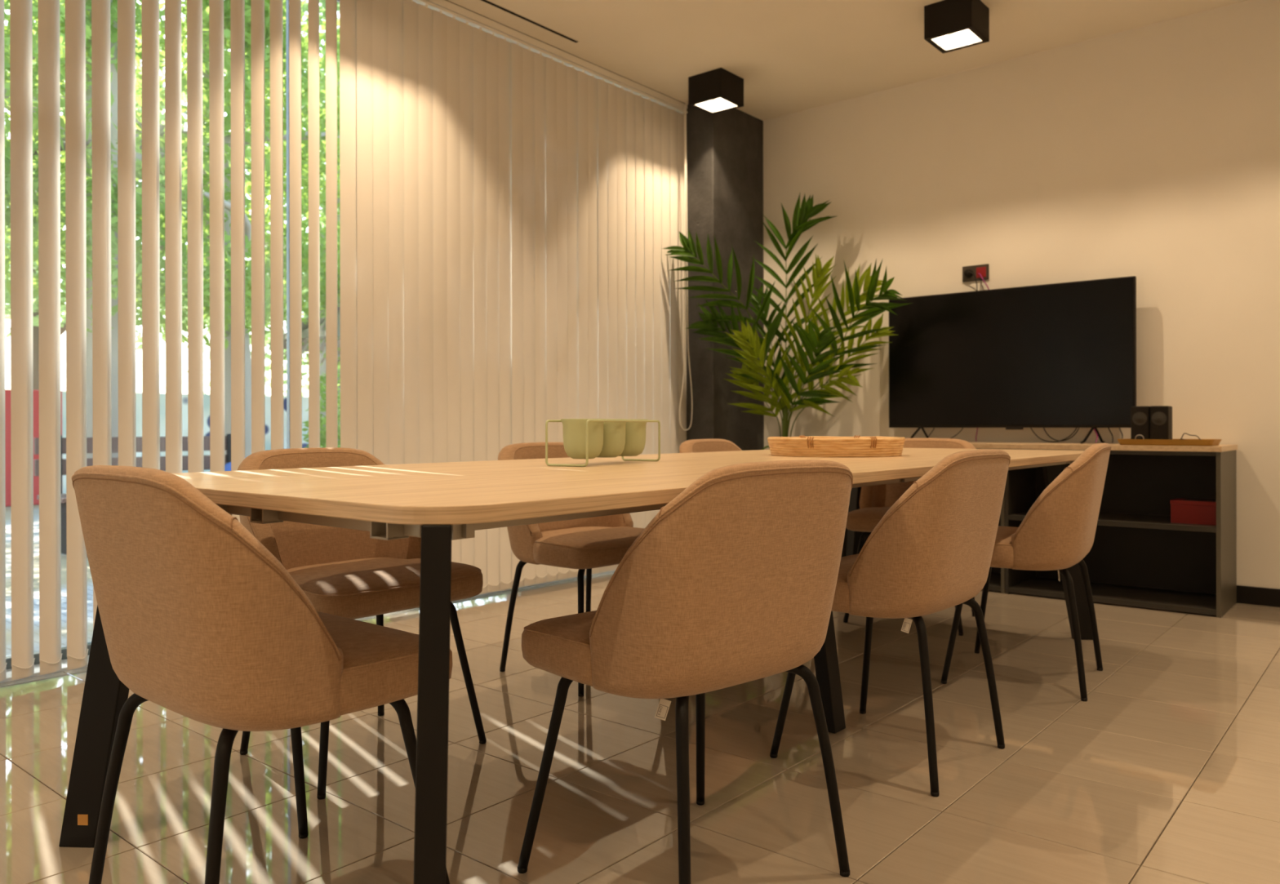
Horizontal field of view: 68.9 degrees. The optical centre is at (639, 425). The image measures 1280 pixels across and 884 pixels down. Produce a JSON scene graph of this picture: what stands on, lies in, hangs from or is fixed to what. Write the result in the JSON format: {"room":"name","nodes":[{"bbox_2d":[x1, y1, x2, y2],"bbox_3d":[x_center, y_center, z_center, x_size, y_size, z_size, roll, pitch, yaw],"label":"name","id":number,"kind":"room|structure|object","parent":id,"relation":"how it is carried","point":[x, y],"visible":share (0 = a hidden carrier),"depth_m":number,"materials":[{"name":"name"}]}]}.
{"room":"office","nodes":[
{"label":"office","id":0,"kind":"room"},
{"bbox_2d":[0,571,1279,883],"bbox_3d":[0.360,0.929,1.757,6.110,0.120,7.552,0,0,40],"label":"floor","id":1,"kind":"structure","parent":0,"point":[1168,771],"depth_m":2.32,"materials":[{"name":"beige tile"}]},
{"bbox_2d":[71,465,452,883],"bbox_3d":[-0.664,0.468,1.652,0.519,0.808,0.514,0,0,40],"label":"dining chair","id":2,"kind":"object","parent":1,"relation":"on","point":[201,621],"visible":0.96,"depth_m":1.42,"materials":[{"name":"fabric"}]},
{"bbox_2d":[0,569,615,683],"bbox_3d":[-2.107,0.873,3.446,0.260,0.021,6.968,0,0,40],"label":"trim","id":3,"kind":"structure","parent":1,"relation":"on","point":[64,662],"depth_m":3.35,"materials":[{"name":"white stone"}]},
{"bbox_2d":[237,447,486,799],"bbox_3d":[-0.755,0.468,2.507,0.514,0.808,0.519,0,0,40],"label":"dining chair","id":4,"kind":"object","parent":1,"relation":"on","point":[344,572],"visible":0.39,"depth_m":2.50,"materials":[{"name":"fabric"}]},
{"bbox_2d":[497,442,644,697],"bbox_3d":[-0.190,0.467,3.325,0.514,0.808,0.519,0,0,42],"label":"dining chair","id":5,"kind":"object","parent":1,"relation":"on","point":[588,544],"visible":0.53,"depth_m":3.18,"materials":[{"name":"fabric"}]},
{"bbox_2d":[58,448,1093,883],"bbox_3d":[0.369,0.488,2.862,1.284,0.762,3.495,0,0,40],"label":"meeting table","id":6,"kind":"object","parent":1,"relation":"on","point":[438,504],"visible":0.52,"depth_m":1.68,"materials":[{"name":"brown wood"}]},
{"bbox_2d":[545,418,660,466],"bbox_3d":[-0.095,0.045,2.627,0.132,0.126,0.416,0,0,28],"label":"rack","id":7,"kind":"object","parent":6,"relation":"on","point":[583,438],"visible":1,"depth_m":2.51,"materials":[{"name":"green ceramic"}]},
{"bbox_2d":[560,418,605,458],"bbox_3d":[-0.153,0.037,2.519,0.121,0.108,0.121,0,0,28],"label":"cup","id":8,"kind":"object","parent":7,"relation":"on","point":[574,429],"depth_m":2.48,"materials":[{"name":"green ceramic"}]},
{"bbox_2d":[596,418,627,457],"bbox_3d":[-0.095,0.036,2.627,0.121,0.108,0.121,0,0,28],"label":"cup","id":9,"kind":"object","parent":7,"relation":"on","point":[615,432],"depth_m":2.58,"materials":[{"name":"green ceramic"}]},
{"bbox_2d":[618,418,648,456],"bbox_3d":[-0.037,0.036,2.734,0.121,0.108,0.121,0,0,28],"label":"cup","id":10,"kind":"object","parent":7,"relation":"on","point":[635,432],"depth_m":2.69,"materials":[{"name":"green ceramic"}]},
{"bbox_2d":[767,435,905,457],"bbox_3d":[0.694,0.073,3.315,0.479,0.070,0.481,0,0,40],"label":"tray","id":11,"kind":"object","parent":6,"relation":"on","point":[802,446],"visible":1,"depth_m":3.11,"materials":[{"name":"brown wood"}]},
{"bbox_2d":[517,459,853,883],"bbox_3d":[0.097,0.466,1.820,0.519,0.808,0.514,0,0,-41],"label":"dining chair","id":12,"kind":"object","parent":1,"relation":"on","point":[732,582],"visible":1,"depth_m":1.60,"materials":[{"name":"fabric"}]},
{"bbox_2d":[679,439,742,453],"bbox_3d":[0.485,0.465,4.091,0.514,0.808,0.519,0,0,40],"label":"dining chair","id":13,"kind":"object","parent":1,"relation":"on","point":[695,445],"visible":0.09,"depth_m":4.20,"materials":[{"name":"fabric"}]},
{"bbox_2d":[661,193,911,436],"bbox_3d":[0.938,-0.289,5.578,1.576,2.314,0.775,0,0,40],"label":"potted palm","id":14,"kind":"object","parent":1,"relation":"on","point":[753,346],"visible":0.91,"depth_m":5.65,"materials":[{"name":"green plant"}]},
{"bbox_2d":[769,448,1010,796],"bbox_3d":[0.674,0.465,2.488,0.514,0.808,0.519,0,0,41],"label":"dining chair","id":15,"kind":"object","parent":1,"relation":"on","point":[931,552],"visible":0.91,"depth_m":2.25,"materials":[{"name":"fabric"}]},
{"bbox_2d":[843,438,975,635],"bbox_3d":[1.225,0.464,4.167,0.519,0.808,0.514,0,0,31],"label":"dining chair","id":16,"kind":"object","parent":1,"relation":"on","point":[875,501],"visible":0.27,"depth_m":4.29,"materials":[{"name":"fabric"}]},
{"bbox_2d":[840,448,1004,593],"bbox_3d":[1.655,0.495,5.281,0.952,0.744,0.454,0,0,40],"label":"base cabinet","id":17,"kind":"object","parent":1,"relation":"on","point":[997,583],"visible":0.12,"depth_m":4.90,"materials":[{"name":"brown wood"}]},
{"bbox_2d":[968,441,1237,452],"bbox_3d":[2.021,0.109,4.973,1.914,0.026,0.464,0,0,40],"label":"countertop","id":18,"kind":"structure","parent":17,"relation":"on","point":[1035,446],"depth_m":4.55,"materials":[{"name":"brown wood"}]},
{"bbox_2d":[888,275,1136,444],"bbox_3d":[1.987,-0.330,5.143,1.331,0.851,0.223,0,0,40],"label":"television","id":19,"kind":"object","parent":18,"relation":"on","point":[1063,354],"visible":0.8,"depth_m":5.10,"materials":[{"name":"black plastic"}]},
{"bbox_2d":[1030,427,1077,442],"bbox_3d":[2.222,0.029,5.019,0.248,0.127,0.010,0,0,40],"label":"cable","id":20,"kind":"object","parent":19,"relation":"hanging from","point":[1030,428],"visible":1,"depth_m":5.01,"materials":[{"name":"black plastic"}]},
{"bbox_2d":[1093,428,1097,443],"bbox_3d":[2.370,0.028,4.858,0.020,0.127,0.043,0,0,4],"label":"cable","id":21,"kind":"object","parent":19,"relation":"attached to","point":[1094,428],"visible":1,"depth_m":4.85,"materials":[{"name":"purple plastic"}]},
{"bbox_2d":[1107,427,1113,443],"bbox_3d":[2.427,0.028,4.808,0.015,0.127,0.046,0,0,-1],"label":"cable","id":22,"kind":"object","parent":19,"relation":"attached to","point":[1108,428],"visible":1,"depth_m":4.80,"materials":[{"name":"black plastic"}]},
{"bbox_2d":[1043,427,1079,441],"bbox_3d":[2.260,0.026,5.013,0.191,0.121,0.010,0,0,40],"label":"cable","id":23,"kind":"object","parent":18,"relation":"on","point":[1043,428],"visible":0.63,"depth_m":5.01,"materials":[{"name":"black plastic"}]},
{"bbox_2d":[1117,438,1222,445],"bbox_3d":[2.506,0.080,4.425,0.404,0.028,0.234,0,0,40],"label":"desk tray","id":24,"kind":"object","parent":18,"relation":"on","point":[1125,441],"visible":0.97,"depth_m":4.34,"materials":[{"name":"brown wood"}]},
{"bbox_2d":[1130,405,1150,439],"bbox_3d":[2.426,-0.001,4.514,0.079,0.182,0.106,0,0,40],"label":"speaker","id":25,"kind":"object","parent":24,"relation":"on","point":[1140,415],"visible":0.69,"depth_m":4.48},
{"bbox_2d":[1150,405,1172,439],"bbox_3d":[2.491,-0.001,4.463,0.079,0.182,0.100,0,0,40],"label":"speaker","id":26,"kind":"object","parent":24,"relation":"on","point":[1161,416],"visible":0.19,"depth_m":4.43},
{"bbox_2d":[1178,432,1201,439],"bbox_3d":[2.567,0.061,4.380,0.154,0.049,0.095,0,0,40],"label":"cable","id":27,"kind":"object","parent":24,"relation":"on","point":[1181,438],"visible":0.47,"depth_m":4.38,"materials":[{"name":"black plastic"}]},
{"bbox_2d":[941,443,1111,701],"bbox_3d":[1.335,0.464,3.231,0.514,0.808,0.519,0,0,32],"label":"dining chair","id":28,"kind":"object","parent":1,"relation":"on","point":[1057,532],"visible":0.88,"depth_m":2.97,"materials":[{"name":"fabric"}]},
{"bbox_2d":[1004,448,1236,617],"bbox_3d":[2.386,0.493,4.667,0.953,0.744,0.454,0,0,40],"label":"base cabinet","id":29,"kind":"object","parent":1,"relation":"on","point":[1137,557],"visible":0.77,"depth_m":4.71,"materials":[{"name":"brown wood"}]},
{"bbox_2d":[1008,511,1216,533],"bbox_3d":[2.385,0.472,4.667,0.917,0.025,0.447,0,0,40],"label":"shelf","id":30,"kind":"object","parent":29,"relation":"attached to","point":[1137,519],"depth_m":4.51,"materials":[{"name":"grey wood"}]},
{"bbox_2d":[1169,497,1216,525],"bbox_3d":[2.616,0.405,4.391,0.188,0.108,0.154,0,0,40],"label":"box","id":31,"kind":"object","parent":29,"relation":"on","point":[1188,511],"visible":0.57,"depth_m":4.34,"materials":[{"name":"red"}]},
{"bbox_2d":[684,104,764,450],"bbox_3d":[0.452,-0.586,6.226,0.510,2.929,0.584,0,0,40],"label":"wall pillar","id":32,"kind":"structure","parent":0,"point":[725,149],"depth_m":5.95,"materials":[{"name":"grey paint"}]},
{"bbox_2d":[417,0,1247,120],"bbox_3d":[0.354,-2.126,1.757,6.110,0.150,7.552,0,0,40],"label":"ceiling","id":33,"kind":"structure","parent":0,"point":[791,56],"depth_m":4.93,"materials":[{"name":"paint"}]},
{"bbox_2d":[0,0,7,681],"bbox_3d":[-2.121,-0.279,3.095,0.061,2.242,0.019,0,0,40],"label":"vertical blind","id":34,"kind":"object","parent":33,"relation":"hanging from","point":[2,447],"depth_m":3.10,"materials":[{"name":"beige fabric"}]},
{"bbox_2d":[9,0,35,679],"bbox_3d":[-2.085,-0.292,3.137,0.061,2.274,0.068,0,0,40],"label":"vertical blind","id":35,"kind":"object","parent":33,"relation":"hanging from","point":[23,658],"depth_m":3.12,"materials":[{"name":"beige fabric"}]},
{"bbox_2d":[38,0,62,675],"bbox_3d":[-2.033,-0.306,3.200,0.061,2.302,0.067,0,0,40],"label":"vertical blind","id":36,"kind":"object","parent":33,"relation":"hanging from","point":[49,68],"depth_m":3.19,"materials":[{"name":"beige fabric"}]},
{"bbox_2d":[65,0,88,670],"bbox_3d":[-1.980,-0.321,3.262,0.061,2.330,0.067,0,0,40],"label":"vertical blind","id":37,"kind":"object","parent":33,"relation":"hanging from","point":[75,10],"depth_m":3.25,"materials":[{"name":"beige fabric"}]},
{"bbox_2d":[91,0,111,465],"bbox_3d":[-1.929,-0.686,3.325,0.061,1.655,0.062,0,0,40],"label":"vertical blind","id":38,"kind":"object","parent":33,"relation":"hanging from","point":[100,9],"depth_m":3.31,"materials":[{"name":"beige fabric"}]},
{"bbox_2d":[117,0,136,466],"bbox_3d":[-1.875,-0.697,3.389,0.061,1.693,0.061,0,0,40],"label":"vertical blind","id":39,"kind":"object","parent":33,"relation":"hanging from","point":[126,8],"depth_m":3.38,"materials":[{"name":"beige fabric"}]},
{"bbox_2d":[142,0,159,470],"bbox_3d":[-1.822,-0.704,3.452,0.061,1.737,0.062,0,0,40],"label":"vertical blind","id":40,"kind":"object","parent":33,"relation":"hanging from","point":[150,8],"depth_m":3.44,"materials":[{"name":"beige fabric"}]},
{"bbox_2d":[164,0,182,473],"bbox_3d":[-1.769,-0.710,3.515,0.061,1.780,0.061,0,0,40],"label":"vertical blind","id":41,"kind":"object","parent":33,"relation":"hanging from","point":[173,101],"depth_m":3.50,"materials":[{"name":"beige fabric"}]},
{"bbox_2d":[186,0,204,472],"bbox_3d":[-1.717,-0.724,3.577,0.061,1.807,0.060,0,0,40],"label":"vertical blind","id":42,"kind":"object","parent":33,"relation":"hanging from","point":[194,7],"depth_m":3.56,"materials":[{"name":"beige fabric"}]},
{"bbox_2d":[208,0,224,471],"bbox_3d":[-1.664,-0.739,3.640,0.061,1.836,0.058,0,0,40],"label":"vertical blind","id":43,"kind":"object","parent":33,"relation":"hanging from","point":[216,114],"depth_m":3.63,"materials":[{"name":"beige fabric"}]},
{"bbox_2d":[230,0,244,471],"bbox_3d":[-1.610,-0.754,3.705,0.061,1.866,0.057,0,0,40],"label":"vertical blind","id":44,"kind":"object","parent":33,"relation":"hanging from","point":[237,6],"depth_m":3.69,"materials":[{"name":"beige fabric"}]},
{"bbox_2d":[250,0,265,453],"bbox_3d":[-1.557,-0.801,3.768,0.061,1.828,0.057,0,0,40],"label":"vertical blind","id":45,"kind":"object","parent":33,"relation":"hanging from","point":[257,6],"depth_m":3.76,"materials":[{"name":"beige fabric"}]},
{"bbox_2d":[270,0,284,449],"bbox_3d":[-1.505,-0.822,3.830,0.061,1.841,0.056,0,0,40],"label":"vertical blind","id":46,"kind":"object","parent":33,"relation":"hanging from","point":[276,6],"depth_m":3.82,"materials":[{"name":"beige fabric"}]},
{"bbox_2d":[288,0,302,448],"bbox_3d":[-1.452,-0.838,3.893,0.061,1.868,0.054,0,0,40],"label":"vertical blind","id":47,"kind":"object","parent":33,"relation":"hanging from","point":[295,6],"depth_m":3.88,"materials":[{"name":"beige fabric"}]},
{"bbox_2d":[307,0,319,448],"bbox_3d":[-1.398,-0.852,3.958,0.061,1.896,0.052,0,0,40],"label":"vertical blind","id":48,"kind":"object","parent":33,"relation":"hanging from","point":[313,5],"depth_m":3.94,"materials":[{"name":"beige fabric"}]},
{"bbox_2d":[325,0,337,447],"bbox_3d":[-1.345,-0.868,4.020,0.061,1.923,0.055,0,0,40],"label":"vertical blind","id":49,"kind":"object","parent":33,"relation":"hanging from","point":[331,5],"depth_m":4.01,"materials":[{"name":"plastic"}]},
{"bbox_2d":[339,0,692,594],"bbox_3d":[-0.483,-0.603,5.005,0.117,2.892,2.500,0,0,40],"label":"vertical blind","id":50,"kind":"object","parent":33,"relation":"hanging from","point":[508,211],"visible":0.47,"depth_m":4.75,"materials":[{"name":"beige fabric"}]},
{"bbox_2d":[480,0,578,43],"bbox_3d":[-0.985,-2.047,4.217,0.026,0.002,2.026,0,0,40],"label":"ceiling vent","id":51,"kind":"object","parent":33,"relation":"in","point":[488,2],"visible":1,"depth_m":4.72,"materials":[{"name":"black metal"}]},
{"bbox_2d":[446,0,684,103],"bbox_3d":[-1.938,-2.045,3.300,0.006,0.004,6.968,0,0,40],"label":"rail","id":52,"kind":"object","parent":33,"relation":"attached to","point":[446,0],"depth_m":5.06,"materials":[{"name":"white metal"}]},
{"bbox_2d":[688,67,743,114],"bbox_3d":[0.450,-1.970,5.514,0.234,0.162,0.234,0,0,40],"label":"ceiling lamp","id":53,"kind":"object","parent":33,"relation":"attached to","point":[716,91],"visible":1,"depth_m":5.45,"materials":[{"name":"black metal"}]},
{"bbox_2d":[924,0,989,53],"bbox_3d":[1.556,-1.972,4.585,0.234,0.162,0.234,0,0,40],"label":"ceiling lamp","id":54,"kind":"object","parent":33,"relation":"attached to","point":[949,25],"visible":1,"depth_m":4.53,"materials":[{"name":"black metal"}]},
{"bbox_2d":[763,0,1279,589],"bbox_3d":[2.861,-0.611,4.663,6.210,3.190,0.120,0,0,40],"label":"wall","id":55,"kind":"structure","parent":0,"point":[1150,153],"depth_m":4.93,"materials":[{"name":"paint"}]},
{"bbox_2d":[962,263,989,282],"bbox_3d":[1.917,-0.874,5.350,0.152,0.090,0.040,0,0,40],"label":"wall outlet","id":56,"kind":"object","parent":55,"relation":"attached to","point":[984,269],"visible":1,"depth_m":5.35,"materials":[{"name":"brown plastic"}]},
{"bbox_2d":[966,271,977,290],"bbox_3d":[1.897,-0.657,5.335,0.059,0.446,0.027,0,0,26],"label":"cable","id":57,"kind":"object","parent":56,"relation":"attached to","point":[969,271],"visible":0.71,"depth_m":5.33,"materials":[{"name":"black plastic"}]},
{"bbox_2d":[978,272,989,289],"bbox_3d":[1.969,-0.728,5.289,0.022,0.289,0.128,0,0,-37],"label":"cable","id":58,"kind":"object","parent":56,"relation":"attached to","point":[979,273],"visible":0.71,"depth_m":5.30,"materials":[{"name":"purple plastic"}]},
{"bbox_2d":[1236,585,1279,607],"bbox_3d":[2.986,0.822,4.474,5.580,0.085,0.012,0,0,40],"label":"baseboard","id":59,"kind":"structure","parent":55,"relation":"attached to","point":[1267,597],"depth_m":4.48,"materials":[{"name":"black wood"}]},
{"bbox_3d":[-2.166,-2.086,3.491,0.160,0.120,6.968,0,0,40],"label":"wall","id":60,"kind":"structure","parent":0,"visible":0},
{"bbox_2d":[5,0,339,669],"bbox_3d":[-2.139,-0.582,3.457,0.060,2.888,6.990,0,0,40],"label":"window","id":61,"kind":"structure","parent":60,"relation":"in","point":[64,649],"depth_m":4.16,"materials":[{"name":"grey"}]},
{"label":"outside","id":62,"kind":"structure","parent":0,"visible":0},
{"bbox_2d":[5,504,93,655],"bbox_3d":[-14.851,1.109,32.048,56.040,0.180,90.000,0,0,40],"label":"terrace","id":63,"kind":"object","parent":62,"point":[36,508],"depth_m":5.61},
{"bbox_2d":[34,433,245,554],"bbox_3d":[-3.968,0.538,7.770,0.610,0.920,1.700,0,0,40],"label":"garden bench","id":64,"kind":"object","parent":63,"relation":"on","point":[228,437],"visible":0.26,"depth_m":7.74,"materials":[{"name":"brown wood"}]},
{"bbox_2d":[224,462,231,471],"bbox_3d":[-3.491,0.414,8.283,0.420,0.255,0.420,0,0,40],"label":"floor cushion","id":65,"kind":"object","parent":64,"relation":"on","point":[228,466],"visible":0.04,"depth_m":8.14,"materials":[{"name":"blue fabric"}]},
{"bbox_2d":[4,0,286,349],"bbox_3d":[-5.468,-2.447,7.206,5.179,6.958,4.736,0,0,-18],"label":"tree","id":66,"kind":"object","parent":63,"relation":"on","point":[227,109],"visible":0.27,"depth_m":7.92,"materials":[{"name":"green plant"}]},
{"bbox_2d":[4,389,308,506],"bbox_3d":[-4.940,0.275,15.113,0.240,1.450,20.000,0,0,40],"label":"wall","id":67,"kind":"structure","parent":63,"relation":"on","point":[7,392],"depth_m":12.71,"materials":[{"name":"white paint"}]},
{"bbox_2d":[4,3,325,396],"bbox_3d":[-8.046,-3.230,16.396,6.449,8.503,13.329,0,0,40],"label":"tree","id":68,"kind":"object","parent":63,"relation":"on","point":[7,297],"visible":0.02,"depth_m":14.28,"materials":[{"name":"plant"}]},
{"bbox_2d":[4,0,339,457],"bbox_3d":[-4.866,-4.524,8.324,3.285,11.115,9.687,0,0,40],"label":"tree","id":69,"kind":"object","parent":63,"relation":"on","point":[114,319],"visible":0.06,"depth_m":8.19,"materials":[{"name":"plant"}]},
{"bbox_2d":[4,0,340,448],"bbox_3d":[-4.724,-2.840,13.698,5.770,7.718,8.318,0,0,40],"label":"tree","id":70,"kind":"object","parent":63,"relation":"on","point":[304,7],"visible":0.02,"depth_m":13.21,"materials":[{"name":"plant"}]},
{"bbox_2d":[4,0,340,457],"bbox_3d":[-4.078,-2.491,10.175,3.747,7.055,5.628,0,0,40],"label":"tree","id":71,"kind":"object","parent":63,"relation":"on","point":[113,34],"visible":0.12,"depth_m":9.75,"materials":[{"name":"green plant"}]},
{"bbox_2d":[265,302,340,364],"bbox_3d":[-3.190,-0.526,12.328,3.462,3.055,3.529,0,0,40],"label":"sunshade","id":72,"kind":"object","parent":63,"relation":"on","point":[304,327],"visible":0.04,"depth_m":11.28,"materials":[{"name":"white fabric"}]},
{"bbox_2d":[302,364,340,448],"bbox_3d":[-2.229,0.239,7.151,0.663,1.512,0.750,0,0,40],"label":"shrub","id":73,"kind":"object","parent":63,"relation":"on","point":[322,388],"visible":0.08,"depth_m":6.99,"materials":[{"name":"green plant"}]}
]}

